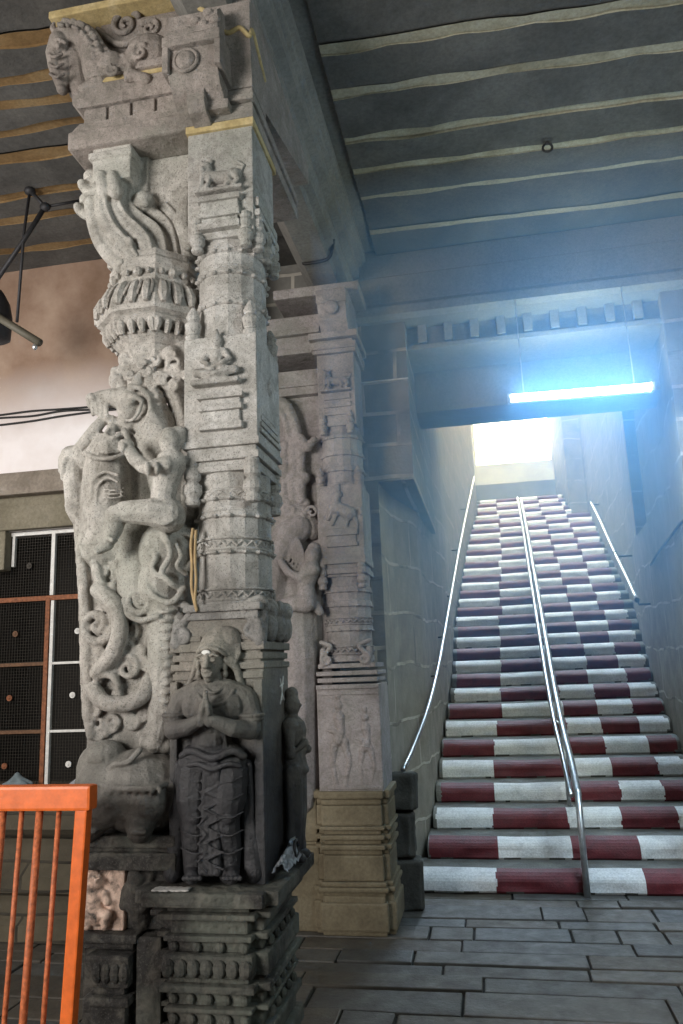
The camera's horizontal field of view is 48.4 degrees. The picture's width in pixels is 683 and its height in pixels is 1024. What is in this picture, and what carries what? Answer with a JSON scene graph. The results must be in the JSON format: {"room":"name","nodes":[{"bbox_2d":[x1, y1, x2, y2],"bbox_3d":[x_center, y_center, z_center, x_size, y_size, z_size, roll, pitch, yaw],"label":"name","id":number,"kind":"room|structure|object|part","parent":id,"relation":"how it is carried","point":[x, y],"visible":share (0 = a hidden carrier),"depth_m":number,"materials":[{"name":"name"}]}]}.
{"room":"house of worship","nodes":[
{"label":"house of worship","id":0,"kind":"room"},
{"bbox_2d":[0,535,86,780],"bbox_3d":[-2.463,0.583,6.986,3.850,5.200,1.810,-4,-12,10],"label":"wall","id":1,"kind":"structure","parent":0,"point":[75,653],"depth_m":7.74,"materials":[{"name":"black metal"}]},
{"bbox_2d":[0,0,296,272],"bbox_3d":[-3.150,-2.772,3.068,4.350,0.320,7.920,-4,-12,10],"label":"ceiling","id":2,"kind":"structure","parent":0,"point":[36,121],"depth_m":4.87,"materials":[{"name":"stone"}]},
{"bbox_2d":[0,186,78,349],"bbox_3d":[-2.116,-1.628,5.168,0.701,1.222,0.218,-4,-12,10],"label":"lamp frame","id":3,"kind":"object","parent":2,"relation":"hanging from","point":[7,325],"visible":0.98,"depth_m":5.14,"materials":[{"name":"metal"}]},
{"bbox_3d":[-2.186,-1.811,5.161,0.381,0.540,0.032,-4,-12,10],"label":"rod","id":4,"kind":"part","parent":3,"relation":"part of","materials":[{"name":"metal"}]},
{"bbox_3d":[-2.150,-1.740,5.141,0.069,0.972,0.020,-4,-12,10],"label":"rod","id":5,"kind":"part","parent":3,"relation":"part of","materials":[{"name":"metal"}]},
{"bbox_3d":[-2.083,-2.148,5.207,0.138,0.164,0.024,-4,-12,10],"label":"rod","id":6,"kind":"part","parent":3,"relation":"part of","materials":[{"name":"metal"}]},
{"bbox_3d":[-1.905,-2.119,5.219,0.250,0.101,0.020,1,-12,-14],"label":"rod","id":7,"kind":"part","parent":3,"relation":"part of","materials":[{"name":"metal"}]},
{"bbox_2d":[170,0,365,286],"bbox_3d":[-0.963,-2.821,1.623,0.555,0.400,9.720,-4,-12,10],"label":"beam","id":8,"kind":"structure","parent":2,"relation":"attached to","point":[325,214],"depth_m":4.89,"materials":[{"name":"stone"}]},
{"bbox_2d":[302,239,334,264],"bbox_3d":[-0.153,-1.889,5.566,0.301,0.118,0.082,-10,-14,34],"label":"cable","id":9,"kind":"object","parent":8,"relation":"attached to","point":[333,244],"visible":0.99,"depth_m":5.56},
{"bbox_2d":[289,0,374,252],"bbox_3d":[-0.889,-3.152,1.766,0.700,0.260,9.900,-4,-12,10],"label":"beam","id":10,"kind":"structure","parent":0,"point":[300,10],"depth_m":4.68,"materials":[{"name":"stone"}]},
{"bbox_2d":[0,892,682,1023],"bbox_3d":[1.135,3.347,7.477,10.344,0.306,24.300,-4,-12,10],"label":"floor","id":11,"kind":"structure","parent":0,"point":[463,958],"depth_m":4.33,"materials":[{"name":"stone"}]},
{"bbox_2d":[0,784,97,1023],"bbox_3d":[-1.842,1.642,2.583,2.128,1.342,0.160,-4,-12,10],"label":"barrier","id":12,"kind":"object","parent":11,"relation":"on","point":[81,799],"visible":1,"depth_m":2.49,"materials":[{"name":"paint"}]},
{"bbox_3d":[-1.846,1.022,2.704,2.086,0.080,0.056,-4,-12,10],"label":"rail","id":13,"kind":"part","parent":12,"relation":"part of","materials":[{"name":"orange paint"}]},
{"bbox_3d":[-0.875,1.607,2.405,0.134,1.267,0.160,-4,-12,10],"label":"post","id":14,"kind":"part","parent":12,"relation":"part of","materials":[{"name":"orange paint"}]},
{"bbox_2d":[45,0,313,1023],"bbox_3d":[-0.692,-0.010,3.548,1.160,4.871,1.345,-4,-12,10],"label":"carved pillar","id":15,"kind":"structure","parent":11,"relation":"on","point":[188,147],"depth_m":3.04,"materials":[{"name":"stone"}]},
{"bbox_3d":[-0.881,1.444,2.878,0.192,0.219,0.230,-4,-12,10],"label":"guardian panel","id":16,"kind":"part","parent":15,"relation":"part of","materials":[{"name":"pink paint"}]},
{"bbox_3d":[-0.983,-2.032,3.707,0.808,0.825,0.470,-4,-12,10],"label":"cornice","id":17,"kind":"part","parent":15,"relation":"part of","materials":[{"name":"grey stone"}]},
{"bbox_3d":[-0.861,0.521,3.125,0.489,1.064,0.333,-4,-12,10],"label":"scroll panel","id":18,"kind":"part","parent":15,"relation":"part of","materials":[{"name":"stone"}]},
{"bbox_2d":[151,886,191,891],"bbox_3d":[-0.598,1.329,2.678,0.139,0.008,0.057,-4,-12,10],"label":"paper","id":19,"kind":"object","parent":15,"relation":"on","point":[160,888],"visible":1,"depth_m":2.67,"materials":[{"name":"white paper"}]},
{"bbox_2d":[189,528,197,611],"bbox_3d":[-0.574,0.224,2.958,0.035,0.331,0.012,-4,-12,10],"label":"cord","id":20,"kind":"object","parent":15,"relation":"hanging from","point":[193,592],"visible":1,"depth_m":2.96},
{"bbox_3d":[-0.459,0.991,2.818,0.365,0.715,0.040,-4,-12,10],"label":"niche frame","id":21,"kind":"part","parent":15,"relation":"part of","materials":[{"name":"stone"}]},
{"bbox_2d":[271,837,301,873],"bbox_3d":[-0.202,1.265,2.809,0.061,0.082,0.220,-4,-12,10],"label":"wrapper","id":22,"kind":"object","parent":15,"relation":"on","point":[291,854],"visible":1,"depth_m":2.81,"materials":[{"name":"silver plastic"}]},
{"bbox_2d":[267,280,404,936],"bbox_3d":[-0.170,0.528,5.527,0.969,4.560,0.640,-4,-12,10],"label":"carved pillar","id":23,"kind":"structure","parent":11,"relation":"on","point":[321,535],"depth_m":5.32,"materials":[{"name":"stone"}]},
{"bbox_2d":[422,494,682,895],"bbox_3d":[3.072,1.260,11.773,2.487,5.445,12.171,-5,-12,13],"label":"staircase","id":24,"kind":"structure","parent":11,"relation":"on","point":[503,822],"depth_m":7.56,"materials":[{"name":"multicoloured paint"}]},
{"bbox_2d":[516,497,590,897],"bbox_3d":[2.602,1.223,10.188,0.140,4.828,9.113,-5,-12,12],"label":"handrail","id":25,"kind":"object","parent":24,"relation":"on","point":[563,743],"visible":0.99,"depth_m":6.69,"materials":[{"name":"metal"}]},
{"bbox_3d":[2.780,0.990,11.099,0.089,0.694,0.036,-4,-12,10],"label":"post","id":26,"kind":"part","parent":25,"relation":"part of","materials":[{"name":"silver metal"}]},
{"bbox_3d":[2.551,0.885,10.258,0.076,4.133,9.100,-5,-12,12],"label":"rail","id":27,"kind":"part","parent":25,"relation":"part of","materials":[{"name":"metal"}]},
{"bbox_3d":[2.222,1.692,8.261,0.089,0.706,0.036,-4,-12,10],"label":"post","id":28,"kind":"part","parent":25,"relation":"part of","materials":[{"name":"silver metal"}]},
{"bbox_3d":[2.628,0.923,10.295,0.084,4.106,8.993,-5,-12,12],"label":"rail","id":29,"kind":"part","parent":25,"relation":"part of","materials":[{"name":"silver metal"}]},
{"bbox_3d":[1.884,2.130,6.488,0.089,0.716,0.036,-4,-12,10],"label":"post","id":30,"kind":"part","parent":25,"relation":"part of","materials":[{"name":"silver metal"}]},
{"bbox_3d":[1.753,2.414,5.527,0.048,0.719,0.046,-4,-12,10],"label":"post","id":31,"kind":"part","parent":25,"relation":"part of","materials":[{"name":"silver metal"}]},
{"bbox_2d":[0,259,682,763],"bbox_3d":[0.236,0.414,6.917,9.200,5.300,3.210,-4,-12,10],"label":"wall","id":32,"kind":"structure","parent":0,"point":[58,302],"depth_m":6.04,"materials":[{"name":"paint"}]},
{"bbox_2d":[0,469,63,498],"bbox_3d":[-2.618,-0.196,5.861,3.650,0.175,0.130,-4,-12,10],"label":"lintel","id":33,"kind":"object","parent":32,"relation":"attached to","point":[38,482],"visible":0.12,"depth_m":5.75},
{"bbox_2d":[0,494,72,571],"bbox_3d":[-2.595,0.168,5.838,3.650,0.570,0.110,-4,-12,10],"label":"trim","id":34,"kind":"structure","parent":32,"relation":"attached to","point":[43,511],"depth_m":5.78,"materials":[{"name":"beige paint"}]},
{"bbox_2d":[0,780,74,943],"bbox_3d":[-2.576,2.451,5.417,3.900,0.930,0.580,-4,-12,10],"label":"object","id":35,"kind":"structure","parent":32,"relation":"attached to","point":[49,817],"depth_m":5.07,"materials":[{"name":"stone"}]},
{"bbox_2d":[2,772,32,784],"bbox_3d":[-2.279,1.888,5.338,0.224,0.116,0.090,-4,-12,10],"label":"folded cloth","id":36,"kind":"object","parent":35,"relation":"on","point":[17,779],"visible":0.62,"depth_m":5.32,"materials":[{"name":"grey fabric"}]},
{"bbox_2d":[0,529,86,784],"bbox_3d":[-2.179,1.055,5.635,2.191,1.865,0.041,-4,-12,10],"label":"window","id":37,"kind":"structure","parent":32,"relation":"in","point":[48,663],"depth_m":5.64,"materials":[{"name":"white paint"}]},
{"bbox_3d":[-2.515,0.300,5.844,0.022,0.250,0.030,-4,-12,10],"label":"post","id":38,"kind":"part","parent":37,"relation":"part of","materials":[{"name":"white metal"}]},
{"bbox_3d":[-2.707,1.635,5.621,1.071,0.026,0.026,-4,-12,10],"label":"rail","id":39,"kind":"part","parent":37,"relation":"part of","materials":[{"name":"brown wood"}]},
{"bbox_3d":[-2.725,1.161,5.717,1.071,0.026,0.026,-4,-12,10],"label":"rail","id":40,"kind":"part","parent":37,"relation":"part of","materials":[{"name":"brown wood"}]},
{"bbox_3d":[-2.194,0.647,5.715,2.190,0.036,0.026,-4,-12,10],"label":"rail","id":41,"kind":"part","parent":37,"relation":"part of","materials":[{"name":"orange metal"}]},
{"bbox_3d":[-2.213,0.155,5.814,2.190,0.028,0.026,-4,-12,10],"label":"rail","id":42,"kind":"part","parent":37,"relation":"part of","materials":[{"name":"white metal"}]},
{"bbox_3d":[-2.175,1.307,5.583,0.034,1.347,0.030,-4,-12,10],"label":"post","id":43,"kind":"part","parent":37,"relation":"part of","materials":[{"name":"orange metal"}]},
{"bbox_3d":[-2.136,1.314,5.574,0.026,1.327,0.030,-4,-12,10],"label":"post","id":44,"kind":"part","parent":37,"relation":"part of","materials":[{"name":"white metal"}]},
{"bbox_3d":[-2.183,0.389,5.763,0.030,0.482,0.030,-4,-12,10],"label":"post","id":45,"kind":"part","parent":37,"relation":"part of","materials":[{"name":"white metal"}]},
{"bbox_3d":[-1.615,1.079,5.520,1.049,0.018,0.026,-4,-12,10],"label":"rail","id":46,"kind":"part","parent":37,"relation":"part of","materials":[{"name":"white metal"}]},
{"bbox_3d":[-1.597,1.553,5.425,1.049,0.018,0.026,-4,-12,10],"label":"rail","id":47,"kind":"part","parent":37,"relation":"part of","materials":[{"name":"white metal"}]},
{"bbox_2d":[0,406,87,415],"bbox_3d":[-2.219,-0.802,5.947,1.535,0.035,0.015,-4,-12,10],"label":"cord","id":48,"kind":"object","parent":32,"relation":"attached to","point":[82,407],"visible":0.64,"depth_m":5.96,"materials":[{"name":"black rubber"}]},
{"bbox_2d":[0,408,113,418],"bbox_3d":[-2.217,-0.778,5.941,1.534,0.033,0.015,-4,-12,10],"label":"cord","id":49,"kind":"object","parent":32,"relation":"attached to","point":[41,414],"visible":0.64,"depth_m":5.95,"materials":[{"name":"black rubber"}]},
{"bbox_2d":[0,408,116,425],"bbox_3d":[-2.213,-0.740,5.934,1.530,0.047,0.015,-4,-12,10],"label":"cord","id":50,"kind":"object","parent":32,"relation":"attached to","point":[114,409],"visible":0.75,"depth_m":5.94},
{"bbox_2d":[361,377,407,383],"bbox_3d":[0.338,-1.049,6.065,0.386,0.012,0.011,-4,-12,10],"label":"cable","id":51,"kind":"object","parent":32,"relation":"attached to","point":[406,377],"visible":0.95,"depth_m":6.06,"materials":[{"name":"white paint"}]},
{"bbox_2d":[392,771,424,910],"bbox_3d":[0.462,2.341,5.448,0.240,0.922,0.204,-4,-12,10],"label":"trim","id":52,"kind":"structure","parent":32,"relation":"attached to","point":[406,791],"depth_m":5.38,"materials":[{"name":"grey stone"}]},
{"bbox_2d":[355,215,682,329],"bbox_3d":[2.277,-2.062,6.111,4.550,0.880,0.600,-4,-12,10],"label":"beam","id":53,"kind":"structure","parent":32,"relation":"attached to","point":[564,271],"depth_m":5.98,"materials":[{"name":"stone"}]},
{"bbox_2d":[507,287,654,404],"bbox_3d":[1.737,-1.258,5.682,1.035,0.875,0.142,-4,-12,10],"label":"lamp","id":54,"kind":"object","parent":53,"relation":"hanging from","point":[649,387],"visible":1,"depth_m":5.57,"materials":[{"name":"white"}]},
{"bbox_2d":[407,300,661,373],"bbox_3d":[1.561,-1.446,6.294,2.010,0.220,0.520,-4,-12,10],"label":"trim","id":55,"kind":"structure","parent":32,"relation":"attached to","point":[582,331],"depth_m":6.15,"materials":[{"name":"stone"}]},
{"bbox_2d":[414,345,660,428],"bbox_3d":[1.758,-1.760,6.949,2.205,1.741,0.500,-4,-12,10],"label":"lintel","id":56,"kind":"object","parent":32,"relation":"attached to","point":[473,395],"visible":0.23,"depth_m":6.64,"materials":[{"name":"stone"}]},
{"bbox_2d":[378,425,476,857],"bbox_3d":[1.632,-0.582,12.883,0.708,9.500,13.806,-5,-12,13],"label":"wall","id":57,"kind":"structure","parent":0,"point":[418,564],"depth_m":6.95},
{"bbox_2d":[401,476,474,771],"bbox_3d":[1.645,0.572,10.983,0.230,4.668,10.390,-5,-12,14],"label":"handrail","id":58,"kind":"object","parent":57,"relation":"attached to","point":[424,718],"visible":1,"depth_m":7.40,"materials":[{"name":"metal"}]},
{"bbox_2d":[476,479,555,500],"bbox_3d":[4.450,-0.373,19.411,2.050,0.770,0.080,-4,-12,10],"label":"trim","id":59,"kind":"structure","parent":57,"relation":"attached to","point":[541,487],"depth_m":19.41,"materials":[{"name":"stone"}]},
{"bbox_2d":[307,0,682,255],"bbox_3d":[1.709,-3.080,2.478,4.255,0.316,8.460,-4,-12,10],"label":"ceiling","id":60,"kind":"structure","parent":0,"point":[446,110],"depth_m":4.66,"materials":[{"name":"stone"}]},
{"bbox_2d":[542,141,552,152],"bbox_3d":[1.343,-2.385,4.959,0.074,0.092,0.023,-4,-12,10],"label":"ring","id":61,"kind":"object","parent":60,"relation":"hanging from","point":[546,143],"visible":1,"depth_m":4.95,"materials":[{"name":"metal"}]},
{"bbox_2d":[471,418,554,484],"bbox_3d":[4.549,0.762,19.349,3.500,9.800,0.300,-4,-12,10],"label":"window","id":62,"kind":"structure","parent":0,"point":[541,469],"depth_m":19.57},
{"bbox_2d":[549,410,669,717],"bbox_3d":[4.846,-0.564,13.584,1.100,9.500,11.221,-5,-12,11],"label":"wall","id":63,"kind":"structure","parent":0,"point":[596,456],"depth_m":11.46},
{"bbox_2d":[589,500,650,604],"bbox_3d":[3.951,0.397,11.055,0.240,2.264,5.525,-5,-12,14],"label":"handrail","id":64,"kind":"object","parent":63,"relation":"attached to","point":[636,599],"visible":1,"depth_m":9.75,"materials":[{"name":"metal"}]},
{"bbox_2d":[633,295,682,754],"bbox_3d":[3.091,-1.815,7.040,0.636,9.500,2.621,-5,-12,15],"label":"wall","id":65,"kind":"structure","parent":0,"point":[656,428],"depth_m":6.99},
{"bbox_2d":[649,519,682,565],"bbox_3d":[2.855,0.281,6.669,0.059,0.109,2.485,-5,-12,16],"label":"cable","id":66,"kind":"object","parent":65,"relation":"attached to","point":[680,523],"visible":1,"depth_m":6.71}
]}

